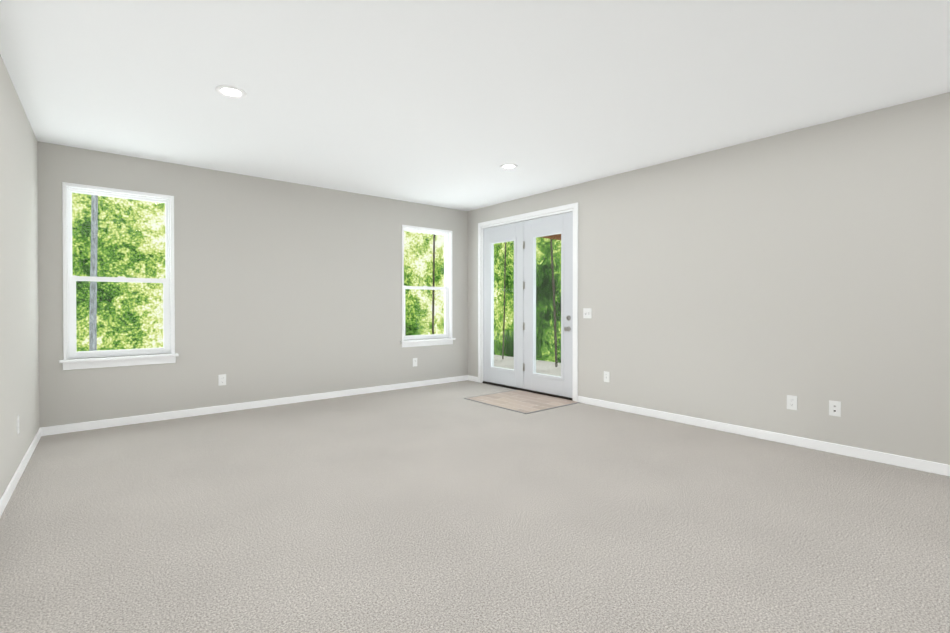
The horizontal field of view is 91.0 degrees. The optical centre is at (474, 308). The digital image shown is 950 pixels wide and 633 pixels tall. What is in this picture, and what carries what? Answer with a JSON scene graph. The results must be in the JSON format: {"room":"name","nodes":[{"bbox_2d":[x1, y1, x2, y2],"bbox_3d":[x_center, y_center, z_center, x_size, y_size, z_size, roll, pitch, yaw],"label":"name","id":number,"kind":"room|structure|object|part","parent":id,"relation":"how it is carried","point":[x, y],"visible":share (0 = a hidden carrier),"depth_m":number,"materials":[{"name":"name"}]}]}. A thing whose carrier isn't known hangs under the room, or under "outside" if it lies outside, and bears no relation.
{"room":"empty living room","nodes":[
{"label":"empty living room","id":0,"kind":"room"},
{"bbox_2d":[0,55,39,498],"bbox_3d":[-1.715,-0.155,1.247,0.150,2.740,8.050,0,1,-38],"label":"wall","id":1,"kind":"structure","parent":0,"point":[19,337],"depth_m":3.31,"materials":[{"name":"grey paint"}]},
{"bbox_2d":[17,415,18,434],"bbox_3d":[-3.215,0.818,3.288,0.008,0.124,0.078,0,1,-38],"label":"electrical outlet","id":2,"kind":"object","parent":1,"relation":"attached to","point":[17,424],"visible":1,"depth_m":3.27,"materials":[{"name":"white plastic"}]},
{"bbox_2d":[0,428,40,516],"bbox_3d":[-1.647,1.173,1.303,0.013,0.082,7.737,0,1,-38],"label":"baseboard","id":3,"kind":"structure","parent":1,"relation":"attached to","point":[9,490],"depth_m":3.23,"materials":[{"name":"white wood"}]},
{"bbox_2d":[37,141,467,426],"bbox_3d":[-2.153,-0.194,6.002,5.450,2.740,0.150,0,1,-40],"label":"wall","id":4,"kind":"structure","parent":0,"point":[283,289],"depth_m":5.53,"materials":[{"name":"grey paint"}]},
{"bbox_2d":[59,182,178,369],"bbox_3d":[-3.598,-0.310,4.758,0.954,1.788,0.188,0,1,-40],"label":"window","id":5,"kind":"structure","parent":4,"relation":"in","point":[73,353],"depth_m":4.72,"materials":[{"name":"white plastic"}]},
{"bbox_2d":[218,374,225,385],"bbox_3d":[-2.874,0.812,5.313,0.078,0.124,0.008,0,1,-40],"label":"electrical outlet","id":6,"kind":"object","parent":4,"relation":"attached to","point":[221,379],"visible":1,"depth_m":5.31,"materials":[{"name":"white plastic"}]},
{"bbox_2d":[40,375,467,435],"bbox_3d":[-2.082,1.136,5.966,5.100,0.082,0.013,0,1,-40],"label":"baseboard","id":7,"kind":"structure","parent":4,"relation":"attached to","point":[77,427],"depth_m":5.33,"materials":[{"name":"white wood"}]},
{"bbox_2d":[413,358,416,366],"bbox_3d":[-0.891,0.799,6.948,0.078,0.124,0.008,0,1,-40],"label":"electrical outlet","id":8,"kind":"object","parent":4,"relation":"attached to","point":[414,361],"visible":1,"depth_m":6.94,"materials":[{"name":"white plastic"}]},
{"bbox_2d":[400,225,455,347],"bbox_3d":[-0.737,-0.328,7.118,0.968,1.788,0.188,0,1,-40],"label":"window","id":9,"kind":"structure","parent":4,"relation":"in","point":[445,288],"depth_m":7.23,"materials":[{"name":"white plastic"}]},
{"bbox_2d":[0,380,949,632],"bbox_3d":[0.142,1.251,2.916,5.850,0.100,7.850,0,1,-40],"label":"floor carpet","id":10,"kind":"object","parent":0,"point":[443,508],"visible":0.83,"depth_m":2.57,"materials":[{"name":"beige carpet"}]},
{"bbox_2d":[464,390,579,413],"bbox_3d":[0.590,1.173,5.968,0.975,0.008,1.120,0,1,-40],"label":"doormat","id":11,"kind":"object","parent":10,"relation":"on","point":[523,402],"depth_m":5.88,"materials":[{"name":"beige wood"}]},
{"bbox_2d":[0,0,949,210],"bbox_3d":[0.142,-1.599,2.893,5.850,0.120,7.850,0,1,-40],"label":"ceiling","id":12,"kind":"structure","parent":0,"point":[453,104],"depth_m":3.16,"materials":[{"name":"white paint"}]},
{"bbox_2d":[215,85,246,98],"bbox_3d":[-1.734,-1.537,3.323,0.200,0.010,0.200,0,1,-40],"label":"recessed light","id":13,"kind":"object","parent":12,"relation":"in","point":[231,91],"visible":0.98,"depth_m":3.31,"materials":[{"name":"white plastic"}]},
{"bbox_2d":[500,163,517,168],"bbox_3d":[0.370,-1.551,5.109,0.200,0.010,0.200,0,1,-40],"label":"recessed light","id":14,"kind":"object","parent":12,"relation":"in","point":[508,166],"visible":1,"depth_m":5.11,"materials":[{"name":"white plastic"}]},
{"bbox_2d":[468,92,949,464],"bbox_3d":[2.389,-0.183,4.660,0.150,2.740,7.700,0,1,-40],"label":"wall","id":15,"kind":"structure","parent":0,"point":[753,284],"depth_m":4.13,"materials":[{"name":"grey paint"}]},
{"bbox_2d":[468,375,477,381],"bbox_3d":[-0.030,1.124,7.476,0.013,0.082,0.268,0,1,-40],"label":"baseboard","id":16,"kind":"structure","parent":15,"relation":"attached to","point":[473,378],"depth_m":7.47,"materials":[{"name":"white wood"}]},
{"bbox_2d":[523,241,524,370],"bbox_3d":[0.692,-0.033,6.613,0.016,1.846,0.036,0,1,-40],"label":"patio door hinge","id":17,"kind":"object","parent":15,"relation":"attached to","point":[523,288],"visible":1,"depth_m":6.61,"materials":[{"name":"grey metal"}]},
{"bbox_2d":[482,381,571,399],"bbox_3d":[0.746,1.156,6.683,0.184,0.030,1.763,0,1,-40],"label":"patio door sill","id":18,"kind":"object","parent":15,"relation":"attached to","point":[516,388],"visible":0.38,"depth_m":6.58,"materials":[{"name":"brown metal"}]},
{"bbox_2d":[478,202,577,401],"bbox_3d":[0.715,-0.082,6.647,0.205,2.507,1.943,0,1,-40],"label":"patio door","id":19,"kind":"structure","parent":15,"relation":"in","point":[530,228],"depth_m":6.55,"materials":[{"name":"white wood"}]},
{"bbox_3d":[0.426,-0.050,6.980,0.008,1.896,0.512,0,1,-40],"label":"glass","id":20,"kind":"part","parent":19,"relation":"part of","materials":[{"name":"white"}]},
{"bbox_3d":[0.426,-0.050,6.980,0.064,2.389,0.876,0,1,-40],"label":"panel","id":21,"kind":"part","parent":19,"relation":"part of","materials":[{"name":"white wood"}]},
{"bbox_3d":[0.987,-0.045,6.300,0.008,1.896,0.512,0,1,-40],"label":"glass","id":22,"kind":"part","parent":19,"relation":"part of","materials":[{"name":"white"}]},
{"bbox_3d":[0.987,-0.044,6.300,0.064,2.389,0.876,0,1,-40],"label":"panel","id":23,"kind":"part","parent":19,"relation":"part of","materials":[{"name":"white wood"}]},
{"bbox_3d":[1.177,0.192,5.982,0.069,0.205,0.066,0,1,-40],"label":"knob","id":24,"kind":"part","parent":19,"relation":"part of","materials":[{"name":"grey metal"}]},
{"bbox_2d":[541,234,560,239],"bbox_3d":[2.600,-1.390,6.768,2.830,0.320,4.000,0,1,-40],"label":"porch roof","id":25,"kind":"structure","parent":15,"relation":"attached to","point":[558,236],"depth_m":8.23,"materials":[{"name":"brown wood"}]},
{"bbox_2d":[583,308,591,317],"bbox_3d":[1.381,0.059,5.753,0.016,0.124,0.122,0,1,-40],"label":"switch plate","id":26,"kind":"object","parent":15,"relation":"attached to","point":[587,312],"visible":1,"depth_m":5.75,"materials":[{"name":"white plastic"}]},
{"bbox_2d":[604,371,609,381],"bbox_3d":[1.562,0.810,5.547,0.008,0.124,0.078,0,1,-40],"label":"electrical outlet","id":27,"kind":"object","parent":15,"relation":"attached to","point":[606,376],"visible":1,"depth_m":5.54,"materials":[{"name":"white plastic"}]},
{"bbox_2d":[578,396,949,475],"bbox_3d":[2.986,1.153,3.819,0.013,0.082,5.326,0,1,-40],"label":"baseboard","id":28,"kind":"structure","parent":15,"relation":"attached to","point":[905,462],"depth_m":4.10,"materials":[{"name":"white wood"}]},
{"bbox_2d":[787,395,796,409],"bbox_3d":[2.770,0.822,4.082,0.008,0.124,0.078,0,1,-40],"label":"electrical outlet","id":29,"kind":"object","parent":15,"relation":"attached to","point":[791,402],"visible":1,"depth_m":4.08,"materials":[{"name":"white plastic"}]},
{"bbox_2d":[829,400,840,416],"bbox_3d":[2.961,0.824,3.845,0.015,0.124,0.078,0,1,-40],"label":"outlet","id":30,"kind":"object","parent":15,"relation":"attached to","point":[834,408],"visible":1,"depth_m":3.84,"materials":[{"name":"white plastic"}]},
{"label":"outside","id":31,"kind":"structure","parent":0,"visible":0},
{"bbox_2d":[494,355,560,375],"bbox_3d":[-2.447,1.340,2.402,17.600,0.050,16.050,0,1,-40],"label":"ground","id":32,"kind":"structure","parent":31,"point":[548,370],"depth_m":10.27,"materials":[{"name":"beige concrete"}]},
{"bbox_2d":[89,195,97,350],"bbox_3d":[-5.749,-2.182,7.029,0.119,7.002,0.162,0,1,-40],"label":"trunk","id":33,"kind":"object","parent":32,"relation":"on","point":[92,317],"depth_m":7.01,"materials":[{"name":"grey plant"}]},
{"bbox_2d":[432,234,434,333],"bbox_3d":[-1.008,-2.222,12.029,0.262,7.002,0.090,0,1,-40],"label":"trunk","id":34,"kind":"object","parent":32,"relation":"on","point":[433,284],"depth_m":11.98,"materials":[{"name":"brown plant"}]},
{"bbox_2d":[502,242,505,358],"bbox_3d":[0.752,-2.216,11.391,0.048,7.001,0.245,0,1,-40],"label":"trunk","id":35,"kind":"object","parent":32,"relation":"on","point":[504,301],"depth_m":11.43,"materials":[{"name":"brown plant"}]},
{"bbox_2d":[550,239,557,366],"bbox_3d":[1.648,-2.206,10.086,0.300,7.001,0.065,0,1,38],"label":"trunk","id":36,"kind":"object","parent":32,"relation":"on","point":[554,309],"depth_m":10.03,"materials":[{"name":"brown plant"}]},
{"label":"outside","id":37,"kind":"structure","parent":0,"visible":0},
{"bbox_2d":[67,193,443,351],"bbox_3d":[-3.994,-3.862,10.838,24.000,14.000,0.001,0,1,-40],"label":"trees","id":38,"kind":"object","parent":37,"point":[112,265],"depth_m":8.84,"materials":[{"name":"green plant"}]},
{"bbox_2d":[494,237,560,362],"bbox_3d":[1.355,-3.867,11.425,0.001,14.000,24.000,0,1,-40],"label":"trees","id":39,"kind":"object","parent":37,"point":[542,273],"depth_m":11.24,"materials":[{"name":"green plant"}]}
]}

